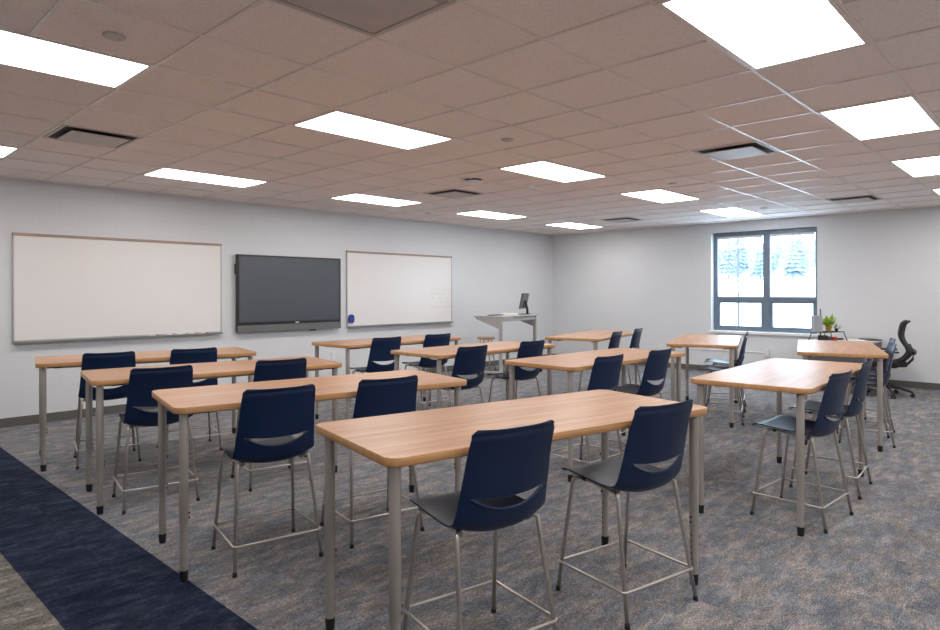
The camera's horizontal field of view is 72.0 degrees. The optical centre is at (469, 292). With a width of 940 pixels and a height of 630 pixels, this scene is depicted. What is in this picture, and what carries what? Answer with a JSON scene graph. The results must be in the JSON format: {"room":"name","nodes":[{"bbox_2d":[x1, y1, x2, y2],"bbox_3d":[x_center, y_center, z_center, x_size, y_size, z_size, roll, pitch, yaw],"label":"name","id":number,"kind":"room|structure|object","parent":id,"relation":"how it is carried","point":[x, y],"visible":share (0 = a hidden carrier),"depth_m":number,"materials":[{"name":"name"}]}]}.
{"room":"classroom","nodes":[
{"label":"classroom","id":0,"kind":"room"},
{"bbox_2d":[0,178,552,418],"bbox_3d":[-2.831,-0.042,9.947,0.200,3.100,14.184,0,0,43],"label":"wall","id":1,"kind":"structure","parent":0,"point":[492,269],"depth_m":9.53,"materials":[{"name":"white paint"}]},
{"bbox_2d":[12,232,222,343],"bbox_3d":[-4.309,-0.052,8.178,0.078,1.258,2.445,0,0,43],"label":"whiteboard","id":2,"kind":"object","parent":1,"relation":"attached to","point":[65,287],"visible":1,"depth_m":8.05,"materials":[{"name":"plastic"}]},
{"bbox_2d":[14,332,222,343],"bbox_3d":[-4.308,0.567,8.178,0.078,0.020,2.425,0,0,43],"label":"marker tray","id":3,"kind":"object","parent":2,"relation":"on","point":[161,334],"depth_m":7.95,"materials":[{"name":"silver metal"}]},
{"bbox_2d":[0,354,552,427],"bbox_3d":[-2.785,1.457,9.838,0.012,0.102,13.684,0,0,43],"label":"baseboard","id":4,"kind":"structure","parent":1,"relation":"attached to","point":[72,414],"depth_m":7.71,"materials":[{"name":"grey plastic"}]},
{"bbox_2d":[234,254,340,332],"bbox_3d":[-2.729,0.024,9.847,0.087,1.140,1.794,0,0,43],"label":"wall display","id":5,"kind":"object","parent":1,"relation":"attached to","point":[274,293],"visible":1,"depth_m":9.76,"materials":[{"name":"black glass"}]},
{"bbox_2d":[331,353,334,360],"bbox_3d":[-2.208,1.036,10.449,0.014,0.124,0.080,0,0,43],"label":"wall outlet","id":6,"kind":"object","parent":1,"relation":"attached to","point":[332,354],"visible":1,"depth_m":10.43,"materials":[{"name":"white plastic"}]},
{"bbox_2d":[346,250,453,327],"bbox_3d":[-1.173,-0.057,11.502,0.078,1.269,2.439,0,0,43],"label":"whiteboard","id":7,"kind":"object","parent":1,"relation":"attached to","point":[383,289],"visible":1,"depth_m":11.40,"materials":[{"name":"plastic"}]},
{"bbox_2d":[348,314,354,322],"bbox_3d":[-1.955,0.434,10.665,0.030,0.144,0.104,0,0,43],"label":"eraser","id":8,"kind":"object","parent":7,"relation":"attached to","point":[351,318],"visible":1,"depth_m":10.65,"materials":[{"name":"blue plastic"}]},
{"bbox_2d":[349,322,453,327],"bbox_3d":[-1.172,0.567,11.502,0.078,0.020,2.419,0,0,43],"label":"marker tray","id":9,"kind":"object","parent":7,"relation":"on","point":[354,325],"depth_m":11.20,"materials":[{"name":"silver metal"}]},
{"bbox_2d":[0,0,939,234],"bbox_3d":[1.454,-1.354,5.832,11.686,0.094,13.684,0,0,43],"label":"ceiling","id":10,"kind":"structure","parent":0,"point":[459,34],"depth_m":4.51,"materials":[{"name":"tile"}]},
{"bbox_2d":[0,146,19,157],"bbox_3d":[-4.647,-1.292,5.551,0.590,0.014,1.199,0,0,43],"label":"recessed light","id":11,"kind":"object","parent":10,"relation":"in","point":[5,151],"visible":1,"depth_m":5.87,"materials":[{"name":"white plastic"}]},
{"bbox_2d":[0,29,153,88],"bbox_3d":[-2.430,-1.296,3.459,0.590,0.014,1.199,0,0,43],"label":"recessed light","id":12,"kind":"object","parent":10,"relation":"in","point":[18,50],"visible":0.93,"depth_m":3.62,"materials":[{"name":"white plastic"}]},
{"bbox_2d":[43,124,143,148],"bbox_3d":[-3.132,-1.284,5.379,0.586,0.036,0.586,0,0,43],"label":"ceiling vent","id":13,"kind":"object","parent":10,"relation":"in","point":[68,133],"visible":1,"depth_m":5.32,"materials":[{"name":"white metal"}]},
{"bbox_2d":[102,31,125,40],"bbox_3d":[-1.799,-1.294,3.275,0.108,0.013,0.108,0,0,43],"label":"sprinkler cover","id":14,"kind":"object","parent":10,"relation":"attached to","point":[114,36],"visible":1,"depth_m":3.26,"materials":[{"name":"white paint"}]},
{"bbox_2d":[142,168,266,187],"bbox_3d":[-2.973,-1.295,7.324,0.590,0.014,1.199,0,0,43],"label":"recessed light","id":15,"kind":"object","parent":10,"relation":"in","point":[169,173],"visible":0.99,"depth_m":7.26,"materials":[{"name":"white plastic"}]},
{"bbox_2d":[271,0,456,37],"bbox_3d":[-0.472,-1.296,2.869,0.586,0.022,0.586,0,0,43],"label":"ceiling vent","id":16,"kind":"object","parent":10,"relation":"in","point":[373,18],"visible":1,"depth_m":2.96,"materials":[{"name":"white metal"}]},
{"bbox_2d":[292,110,453,149],"bbox_3d":[-0.756,-1.300,5.232,0.590,0.014,1.199,0,0,43],"label":"recessed light","id":17,"kind":"object","parent":10,"relation":"in","point":[336,122],"visible":0.99,"depth_m":5.17,"materials":[{"name":"white plastic"}]},
{"bbox_2d":[331,194,421,206],"bbox_3d":[-1.300,-1.298,9.098,0.590,0.014,1.199,0,0,43],"label":"recessed light","id":18,"kind":"object","parent":10,"relation":"in","point":[352,197],"visible":1,"depth_m":9.09,"materials":[{"name":"white plastic"}]},
{"bbox_2d":[423,188,484,198],"bbox_3d":[-0.204,-1.290,8.483,0.586,0.036,0.586,0,0,43],"label":"ceiling vent","id":19,"kind":"object","parent":10,"relation":"in","point":[454,193],"visible":1,"depth_m":8.41,"materials":[{"name":"white metal"}]},
{"bbox_2d":[0,0,939,235],"bbox_3d":[1.454,-1.306,5.832,11.686,0.014,13.684,0,0,43],"label":"ceiling grid","id":20,"kind":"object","parent":10,"relation":"attached to","point":[59,3],"depth_m":5.13,"materials":[{"name":"white metal"}]},
{"bbox_2d":[463,178,482,184],"bbox_3d":[0.037,-1.277,7.476,0.236,0.055,0.236,0,0,43],"label":"smoke detector","id":21,"kind":"object","parent":10,"relation":"attached to","point":[474,181],"visible":1,"depth_m":7.40,"materials":[{"name":"white plastic"}]},
{"bbox_2d":[456,211,525,219],"bbox_3d":[0.374,-1.302,10.871,0.590,0.014,1.199,0,0,43],"label":"recessed light","id":22,"kind":"object","parent":10,"relation":"in","point":[486,214],"visible":1,"depth_m":10.89,"materials":[{"name":"white plastic"}]},
{"bbox_2d":[501,138,513,141],"bbox_3d":[0.318,-1.298,5.510,0.108,0.013,0.108,0,0,43],"label":"sprinkler cover","id":23,"kind":"object","parent":10,"relation":"attached to","point":[502,139],"visible":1,"depth_m":5.49,"materials":[{"name":"white paint"}]},
{"bbox_2d":[524,184,534,188],"bbox_3d":[0.716,-1.280,7.832,0.128,0.050,0.128,0,0,43],"label":"smoke detector","id":24,"kind":"object","parent":10,"relation":"attached to","point":[527,186],"visible":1,"depth_m":7.79,"materials":[{"name":"white plastic"}]},
{"bbox_2d":[498,161,607,182],"bbox_3d":[0.917,-1.303,7.006,0.590,0.014,1.199,0,0,43],"label":"recessed light","id":25,"kind":"object","parent":10,"relation":"in","point":[541,169],"visible":0.97,"depth_m":6.94,"materials":[{"name":"white plastic"}]},
{"bbox_2d":[546,222,600,228],"bbox_3d":[2.047,-1.305,12.645,0.590,0.014,1.199,0,0,43],"label":"recessed light","id":26,"kind":"object","parent":10,"relation":"in","point":[566,225],"visible":1,"depth_m":12.56,"materials":[{"name":"white plastic"}]},
{"bbox_2d":[601,217,643,222],"bbox_3d":[2.725,-1.296,11.586,0.586,0.036,0.586,0,0,43],"label":"ceiling vent","id":27,"kind":"object","parent":10,"relation":"in","point":[624,219],"visible":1,"depth_m":11.51,"materials":[{"name":"white metal"}]},
{"bbox_2d":[620,189,698,202],"bbox_3d":[2.591,-1.306,8.780,0.590,0.014,1.199,0,0,43],"label":"recessed light","id":28,"kind":"object","parent":10,"relation":"in","point":[658,195],"visible":1,"depth_m":8.77,"materials":[{"name":"white plastic"}]},
{"bbox_2d":[700,207,760,216],"bbox_3d":[4.264,-1.310,10.553,0.590,0.014,1.199,0,0,43],"label":"recessed light","id":29,"kind":"object","parent":10,"relation":"in","point":[727,212],"visible":0.99,"depth_m":10.54,"materials":[{"name":"white plastic"}]},
{"bbox_2d":[692,141,779,160],"bbox_3d":[2.457,-1.295,5.973,0.586,0.036,0.586,0,0,43],"label":"ceiling vent","id":30,"kind":"object","parent":10,"relation":"in","point":[755,148],"visible":0.99,"depth_m":5.90,"materials":[{"name":"white metal"}]},
{"bbox_2d":[656,0,869,69],"bbox_3d":[1.460,-1.304,3.141,0.590,0.014,1.199,0,0,43],"label":"recessed light","id":31,"kind":"object","parent":10,"relation":"in","point":[760,34],"visible":0.96,"depth_m":3.16,"materials":[{"name":"white plastic"}]},
{"bbox_2d":[825,195,882,203],"bbox_3d":[5.385,-1.301,9.076,0.586,0.036,0.586,0,0,43],"label":"ceiling vent","id":32,"kind":"object","parent":10,"relation":"in","point":[867,198],"visible":0.99,"depth_m":9.02,"materials":[{"name":"white metal"}]},
{"bbox_2d":[817,95,939,140],"bbox_3d":[3.134,-1.307,4.914,0.590,0.014,1.199,0,0,43],"label":"recessed light","id":33,"kind":"object","parent":10,"relation":"in","point":[904,115],"visible":1,"depth_m":4.84,"materials":[{"name":"white plastic"}]},
{"bbox_2d":[890,156,939,176],"bbox_3d":[4.808,-1.311,6.688,0.590,0.014,1.199,0,0,43],"label":"recessed light","id":34,"kind":"object","parent":10,"relation":"in","point":[925,166],"visible":1,"depth_m":6.69,"materials":[{"name":"white plastic"}]},
{"bbox_2d":[931,189,939,195],"bbox_3d":[6.481,-1.314,8.461,0.590,0.014,1.199,0,0,43],"label":"recessed light","id":35,"kind":"object","parent":10,"relation":"in","point":[937,191],"visible":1,"depth_m":8.37,"materials":[{"name":"white plastic"}]},
{"bbox_2d":[0,364,939,629],"bbox_3d":[1.494,1.549,5.869,12.086,0.100,14.184,0,0,43],"label":"floor","id":36,"kind":"structure","parent":0,"point":[877,567],"depth_m":3.92,"materials":[{"name":"grey carpet"}]},
{"bbox_2d":[74,351,141,469],"bbox_3d":[-3.276,1.014,5.845,0.506,0.990,0.534,0,0,-33],"label":"chair","id":37,"kind":"object","parent":36,"relation":"on","point":[90,361],"visible":0.66,"depth_m":5.66,"materials":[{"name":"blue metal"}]},
{"bbox_2d":[35,347,255,471],"bbox_3d":[-3.070,1.051,6.209,1.830,0.914,0.765,0,0,-34],"label":"table","id":38,"kind":"object","parent":36,"relation":"on","point":[62,361],"visible":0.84,"depth_m":5.84,"materials":[{"name":"brown wood"}]},
{"bbox_2d":[112,365,199,514],"bbox_3d":[-2.293,1.012,4.722,0.506,0.990,0.534,0,0,-36],"label":"chair","id":39,"kind":"object","parent":36,"relation":"on","point":[142,381],"visible":0.71,"depth_m":4.51,"materials":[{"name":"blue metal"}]},
{"bbox_2d":[157,347,221,457],"bbox_3d":[-2.702,1.013,6.232,0.506,0.990,0.534,0,0,-34],"label":"chair","id":40,"kind":"object","parent":36,"relation":"on","point":[200,355],"visible":0.3,"depth_m":6.07,"materials":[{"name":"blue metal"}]},
{"bbox_2d":[80,356,341,514],"bbox_3d":[-2.011,1.049,5.167,1.830,0.914,0.765,0,0,-36],"label":"table","id":41,"kind":"object","parent":36,"relation":"on","point":[99,378],"visible":0.71,"depth_m":4.89,"materials":[{"name":"brown wood"}]},
{"bbox_2d":[211,384,323,577],"bbox_3d":[-1.174,1.010,3.740,0.506,0.990,0.534,0,0,-35],"label":"chair","id":42,"kind":"object","parent":36,"relation":"on","point":[276,414],"visible":1,"depth_m":3.57,"materials":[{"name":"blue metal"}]},
{"bbox_2d":[231,357,309,491],"bbox_3d":[-1.602,1.010,5.222,0.506,0.990,0.534,0,0,-36],"label":"chair","id":43,"kind":"object","parent":36,"relation":"on","point":[265,370],"visible":0.27,"depth_m":5.02,"materials":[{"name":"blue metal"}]},
{"bbox_2d":[152,370,466,581],"bbox_3d":[-0.967,1.047,4.129,1.830,0.914,0.765,0,0,-35],"label":"table","id":44,"kind":"object","parent":36,"relation":"on","point":[185,401],"visible":0.79,"depth_m":3.88,"materials":[{"name":"brown wood"}]},
{"bbox_2d":[320,375,423,548],"bbox_3d":[-0.625,1.008,4.127,0.506,0.990,0.534,0,0,-35],"label":"chair","id":45,"kind":"object","parent":36,"relation":"on","point":[374,397],"visible":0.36,"depth_m":3.92,"materials":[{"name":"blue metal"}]},
{"bbox_2d":[350,336,400,408],"bbox_3d":[-1.117,1.009,7.665,0.506,0.990,0.534,0,0,-42],"label":"chair","id":46,"kind":"object","parent":36,"relation":"on","point":[380,350],"visible":0.78,"depth_m":7.47,"materials":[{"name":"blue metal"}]},
{"bbox_2d":[312,335,460,419],"bbox_3d":[-1.001,1.047,8.110,0.765,0.914,1.830,0,0,44],"label":"table","id":47,"kind":"object","parent":36,"relation":"on","point":[350,344],"visible":0.58,"depth_m":7.69,"materials":[{"name":"brown wood"}]},
{"bbox_2d":[402,333,452,410],"bbox_3d":[-0.554,1.008,8.247,0.506,0.990,0.534,0,0,-42],"label":"chair","id":48,"kind":"object","parent":36,"relation":"on","point":[431,340],"visible":0.66,"depth_m":8.06,"materials":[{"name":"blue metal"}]},
{"bbox_2d":[426,345,487,409],"bbox_3d":[-0.135,1.007,6.413,0.506,0.990,0.534,0,0,-44],"label":"chair","id":49,"kind":"object","parent":36,"relation":"on","point":[468,360],"visible":0.55,"depth_m":6.24,"materials":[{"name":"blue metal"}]},
{"bbox_2d":[391,341,554,408],"bbox_3d":[0.081,1.045,6.962,0.765,0.914,1.830,0,0,44],"label":"table","id":50,"kind":"object","parent":36,"relation":"on","point":[440,353],"visible":0.51,"depth_m":6.68,"materials":[{"name":"brown wood"}]},
{"bbox_2d":[402,419,557,629],"bbox_3d":[0.044,1.007,2.708,0.506,0.990,0.534,0,0,-34],"label":"chair","id":51,"kind":"object","parent":36,"relation":"on","point":[502,464],"visible":1,"depth_m":2.54,"materials":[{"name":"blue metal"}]},
{"bbox_2d":[477,336,495,370],"bbox_3d":[0.312,1.180,12.495,0.350,0.645,0.350,0,0,23],"label":"wooden stool","id":52,"kind":"object","parent":36,"relation":"on","point":[483,338],"visible":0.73,"depth_m":12.37,"materials":[{"name":"brown wood"}]},
{"bbox_2d":[474,314,541,378],"bbox_3d":[0.721,0.958,11.905,0.720,1.083,1.270,0,0,35],"label":"podium","id":53,"kind":"object","parent":36,"relation":"on","point":[531,319],"visible":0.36,"depth_m":11.46,"materials":[{"name":"beige paint"}]},
{"bbox_2d":[499,313,517,314],"bbox_3d":[0.714,0.402,12.019,0.300,0.030,0.240,0,0,15],"label":"paper stack","id":54,"kind":"object","parent":53,"relation":"on","point":[499,313],"visible":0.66,"depth_m":11.91,"materials":[{"name":"white paper"}]},
{"bbox_2d":[519,293,530,313],"bbox_3d":[1.049,0.214,12.370,0.180,0.404,0.470,0,0,19],"label":"desktop monitor","id":55,"kind":"object","parent":53,"relation":"on","point":[524,297],"visible":0.98,"depth_m":12.33,"materials":[{"name":"black plastic"}]},
{"bbox_2d":[316,390,706,629],"bbox_3d":[0.264,1.044,3.107,1.830,0.914,0.765,0,0,-34],"label":"table","id":56,"kind":"object","parent":36,"relation":"on","point":[392,441],"visible":0.88,"depth_m":2.88,"materials":[{"name":"laminate"}]},
{"bbox_2d":[487,340,544,402],"bbox_3d":[0.505,1.006,7.074,0.506,0.990,0.534,0,0,-45],"label":"chair","id":57,"kind":"object","parent":36,"relation":"on","point":[527,349],"visible":0.73,"depth_m":6.92,"materials":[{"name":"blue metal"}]},
{"bbox_2d":[550,354,623,463],"bbox_3d":[0.976,1.005,5.444,0.506,0.990,0.534,0,0,-44],"label":"chair","id":58,"kind":"object","parent":36,"relation":"on","point":[605,373],"visible":0.46,"depth_m":5.26,"materials":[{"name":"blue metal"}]},
{"bbox_2d":[545,330,637,390],"bbox_3d":[1.774,1.041,9.134,0.765,0.914,1.830,0,0,31],"label":"table","id":59,"kind":"object","parent":36,"relation":"on","point":[595,336],"visible":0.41,"depth_m":8.62,"materials":[{"name":"brown wood"}]},
{"bbox_2d":[505,348,685,481],"bbox_3d":[1.203,1.042,5.960,1.830,0.914,0.765,0,0,-44],"label":"table","id":60,"kind":"object","parent":36,"relation":"on","point":[577,361],"visible":0.52,"depth_m":5.66,"materials":[{"name":"brown wood"}]},
{"bbox_2d":[578,331,622,391],"bbox_3d":[1.739,1.004,8.641,0.534,0.990,0.506,0,0,31],"label":"chair","id":61,"kind":"object","parent":36,"relation":"on","point":[614,342],"visible":0.25,"depth_m":8.47,"materials":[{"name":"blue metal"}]},
{"bbox_2d":[556,399,697,629],"bbox_3d":[0.775,1.006,3.206,0.506,0.990,0.534,0,0,-34],"label":"chair","id":62,"kind":"object","parent":36,"relation":"on","point":[658,433],"visible":1,"depth_m":3.04,"materials":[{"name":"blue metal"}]},
{"bbox_2d":[612,328,642,390],"bbox_3d":[2.209,1.003,9.373,0.534,0.990,0.506,0,0,31],"label":"chair","id":63,"kind":"object","parent":36,"relation":"on","point":[635,341],"visible":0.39,"depth_m":9.18,"materials":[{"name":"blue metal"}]},
{"bbox_2d":[600,348,671,454],"bbox_3d":[1.548,1.004,5.990,0.534,0.990,0.506,0,0,44],"label":"chair","id":64,"kind":"object","parent":36,"relation":"on","point":[656,366],"visible":0.8,"depth_m":5.81,"materials":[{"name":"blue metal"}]},
{"bbox_2d":[666,334,740,427],"bbox_3d":[2.958,1.039,8.081,0.765,0.914,1.830,0,0,24],"label":"table","id":65,"kind":"object","parent":36,"relation":"on","point":[731,342],"visible":0.79,"depth_m":7.47,"materials":[{"name":"brown wood"}]},
{"bbox_2d":[698,335,746,424],"bbox_3d":[2.970,1.001,7.608,0.534,0.990,0.506,0,0,24],"label":"chair","id":66,"kind":"object","parent":36,"relation":"on","point":[739,362],"visible":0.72,"depth_m":7.49,"materials":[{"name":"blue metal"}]},
{"bbox_2d":[704,331,748,412],"bbox_3d":[3.322,1.000,8.379,0.534,0.990,0.506,0,0,24],"label":"chair","id":67,"kind":"object","parent":36,"relation":"on","point":[721,361],"visible":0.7,"depth_m":8.26,"materials":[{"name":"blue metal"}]},
{"bbox_2d":[690,358,863,536],"bbox_3d":[2.378,1.040,4.839,0.765,0.914,1.830,0,0,42],"label":"table","id":68,"kind":"object","parent":36,"relation":"on","point":[799,377],"visible":0.86,"depth_m":4.39,"materials":[{"name":"brown wood"}]},
{"bbox_2d":[750,369,853,533],"bbox_3d":[2.239,1.003,4.356,0.506,0.990,0.534,0,0,-43],"label":"chair","id":69,"kind":"object","parent":36,"relation":"on","point":[832,402],"visible":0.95,"depth_m":4.22,"materials":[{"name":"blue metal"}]},
{"bbox_2d":[789,358,872,499],"bbox_3d":[2.802,1.002,5.010,0.534,0.990,0.506,0,0,40],"label":"chair","id":70,"kind":"object","parent":36,"relation":"on","point":[855,407],"visible":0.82,"depth_m":4.84,"materials":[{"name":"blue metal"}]},
{"bbox_2d":[797,340,888,451],"bbox_3d":[3.966,1.037,6.988,0.765,0.914,1.830,0,0,27],"label":"table","id":71,"kind":"object","parent":36,"relation":"on","point":[864,350],"visible":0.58,"depth_m":6.35,"materials":[{"name":"brown wood"}]},
{"bbox_2d":[808,338,883,393],"bbox_3d":[5.866,1.120,10.127,0.810,0.740,1.280,0,0,43],"label":"desk","id":72,"kind":"object","parent":36,"relation":"on","point":[877,343],"visible":0.16,"depth_m":9.75,"materials":[{"name":"laminate"}]},
{"bbox_2d":[818,335,827,339],"bbox_3d":[5.453,0.706,10.004,0.100,0.090,0.100,0,0,-32],"label":"storage box","id":73,"kind":"object","parent":72,"relation":"on","point":[820,337],"visible":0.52,"depth_m":9.97,"materials":[{"name":"black plastic"}]},
{"bbox_2d":[808,331,846,339],"bbox_3d":[5.560,0.677,10.058,0.592,0.142,0.254,0,0,-27],"label":"shelf","id":74,"kind":"object","parent":72,"relation":"on","point":[822,331],"visible":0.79,"depth_m":10.05,"materials":[{"name":"black metal"}]},
{"bbox_2d":[811,315,821,331],"bbox_3d":[5.340,0.480,9.970,0.130,0.250,0.090,0,0,-5],"label":"magazine file","id":75,"kind":"object","parent":74,"relation":"on","point":[816,320],"visible":1,"depth_m":9.93,"materials":[{"name":"grey plastic"}]},
{"bbox_2d":[822,313,838,331],"bbox_3d":[5.545,0.462,10.069,0.386,0.285,0.279,0,0,-30],"label":"potted plant","id":76,"kind":"object","parent":74,"relation":"on","point":[828,322],"visible":0.98,"depth_m":10.03,"materials":[{"name":"green plant"}]},
{"bbox_2d":[858,338,881,340],"bbox_3d":[6.312,0.740,10.214,0.200,0.018,0.300,0,0,3],"label":"closed laptop","id":77,"kind":"object","parent":72,"relation":"on","point":[868,339],"visible":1,"depth_m":10.08,"materials":[{"name":"silver plastic"}]},
{"bbox_2d":[836,342,896,447],"bbox_3d":[3.990,0.999,6.537,0.534,0.990,0.506,0,0,27],"label":"chair","id":78,"kind":"object","parent":36,"relation":"on","point":[887,364],"visible":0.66,"depth_m":6.42,"materials":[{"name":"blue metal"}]},
{"bbox_2d":[843,337,895,432],"bbox_3d":[4.426,0.998,7.213,0.534,0.990,0.506,0,0,27],"label":"chair","id":79,"kind":"object","parent":36,"relation":"on","point":[872,374],"visible":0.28,"depth_m":7.10,"materials":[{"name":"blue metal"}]},
{"bbox_2d":[866,320,916,398],"bbox_3d":[6.042,0.943,9.333,0.663,1.094,0.665,0,0,31],"label":"office chair","id":80,"kind":"object","parent":36,"relation":"on","point":[900,362],"visible":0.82,"depth_m":9.15,"materials":[{"name":"black plastic"}]},
{"bbox_2d":[553,207,939,382],"bbox_3d":[6.256,-0.060,10.918,11.686,3.100,0.300,0,0,43],"label":"wall","id":81,"kind":"structure","parent":0,"point":[877,271],"depth_m":11.90,"materials":[{"name":"white paint"}]},
{"bbox_2d":[689,348,763,352],"bbox_3d":[4.767,1.083,12.109,1.410,0.018,0.014,0,0,43],"label":"wall trim","id":82,"kind":"structure","parent":81,"relation":"attached to","point":[689,348],"depth_m":12.16,"materials":[{"name":"grey"}]},
{"bbox_2d":[553,354,939,389],"bbox_3d":[6.152,1.439,10.804,11.686,0.102,0.012,0,0,43],"label":"baseboard","id":83,"kind":"structure","parent":81,"relation":"attached to","point":[909,384],"depth_m":10.16,"materials":[{"name":"grey plastic"}]},
{"bbox_2d":[709,227,818,336],"bbox_3d":[5.299,-0.184,11.720,1.902,1.890,0.225,0,0,43],"label":"window","id":84,"kind":"structure","parent":81,"relation":"in","point":[767,302],"depth_m":11.71,"materials":[{"name":"metal"}]},
{"bbox_2d":[764,350,769,356],"bbox_3d":[5.309,1.084,11.578,0.094,0.120,0.042,0,0,43],"label":"wall outlet","id":85,"kind":"object","parent":81,"relation":"attached to","point":[766,352],"visible":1,"depth_m":11.55,"materials":[{"name":"white plastic"}]},
{"label":"outside","id":86,"kind":"structure","parent":0,"visible":0},
{"bbox_2d":[719,267,814,327],"bbox_3d":[30.888,-2.619,91.022,200.000,9.126,150.000,0,0,43],"label":"ground","id":87,"kind":"structure","parent":86,"point":[781,286],"depth_m":46.01,"materials":[{"name":"white snow"}]},
{"bbox_2d":[719,247,723,268],"bbox_3d":[33.585,-4.826,88.106,3.276,5.007,2.885,0,0,5],"label":"conifer","id":88,"kind":"object","parent":87,"relation":"on","point":[720,259],"visible":0.14,"depth_m":87.59,"materials":[{"name":"white plant"}]},
{"bbox_2d":[719,239,741,278],"bbox_3d":[30.251,-4.010,75.660,2.955,5.233,2.902,0,0,-17],"label":"conifer","id":89,"kind":"object","parent":87,"relation":"on","point":[728,253],"visible":0.88,"depth_m":75.08,"materials":[{"name":"white plant"}]},
{"bbox_2d":[732,239,747,275],"bbox_3d":[32.995,-4.440,80.874,2.858,5.153,2.910,0,0,0],"label":"conifer","id":90,"kind":"object","parent":87,"relation":"on","point":[734,248],"visible":0.39,"depth_m":80.31,"materials":[{"name":"white plant"}]},
{"bbox_2d":[719,238,762,325],"bbox_3d":[9.296,-0.941,22.256,1.679,5.381,1.752,0,0,43],"label":"bare tree","id":91,"kind":"object","parent":87,"relation":"on","point":[738,240],"visible":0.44,"depth_m":22.23,"materials":[{"name":"grey plant"}]},
{"bbox_2d":[739,239,751,273],"bbox_3d":[35.664,-4.953,85.363,3.031,5.368,2.977,0,0,8],"label":"conifer","id":92,"kind":"object","parent":87,"relation":"on","point":[741,245],"visible":0.53,"depth_m":85.04,"materials":[{"name":"white plant"}]},
{"bbox_2d":[745,240,771,278],"bbox_3d":[32.838,-3.724,73.254,2.437,4.812,2.650,0,0,-31],"label":"conifer","id":93,"kind":"object","parent":87,"relation":"on","point":[759,256],"visible":0.79,"depth_m":72.97,"materials":[{"name":"white plant"}]},
{"bbox_2d":[720,238,814,269],"bbox_3d":[45.987,-5.977,110.589,69.608,5.975,7.984,0,0,43],"label":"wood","id":94,"kind":"object","parent":87,"relation":"on","point":[780,246],"visible":0.07,"depth_m":103.43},
{"bbox_2d":[771,244,778,270],"bbox_3d":[38.280,-4.711,82.737,2.952,5.039,2.980,0,0,-34],"label":"conifer","id":95,"kind":"object","parent":87,"relation":"on","point":[772,249],"visible":0.2,"depth_m":82.30,"materials":[{"name":"white plant"}]},
{"bbox_2d":[771,251,778,273],"bbox_3d":[35.907,-4.197,78.616,2.824,4.776,2.798,0,0,28],"label":"conifer","id":96,"kind":"object","parent":87,"relation":"on","point":[772,261],"visible":0.1,"depth_m":78.18,"materials":[{"name":"plant"}]},
{"bbox_2d":[777,236,809,278],"bbox_3d":[35.384,-3.854,71.058,3.003,5.214,3.412,0,0,-33],"label":"conifer","id":97,"kind":"object","parent":87,"relation":"on","point":[792,267],"visible":0.98,"depth_m":70.65,"materials":[{"name":"white plant"}]},
{"bbox_2d":[795,237,811,273],"bbox_3d":[38.443,-4.108,75.801,2.778,4.823,3.156,0,0,-42],"label":"conifer","id":98,"kind":"object","parent":87,"relation":"on","point":[798,247],"visible":0.43,"depth_m":75.54,"materials":[{"name":"white plant"}]},
{"bbox_2d":[798,235,812,270],"bbox_3d":[41.361,-4.867,81.175,3.102,5.386,3.524,0,0,13],"label":"conifer","id":99,"kind":"object","parent":87,"relation":"on","point":[803,255],"visible":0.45,"depth_m":80.67,"materials":[{"name":"white plant"}]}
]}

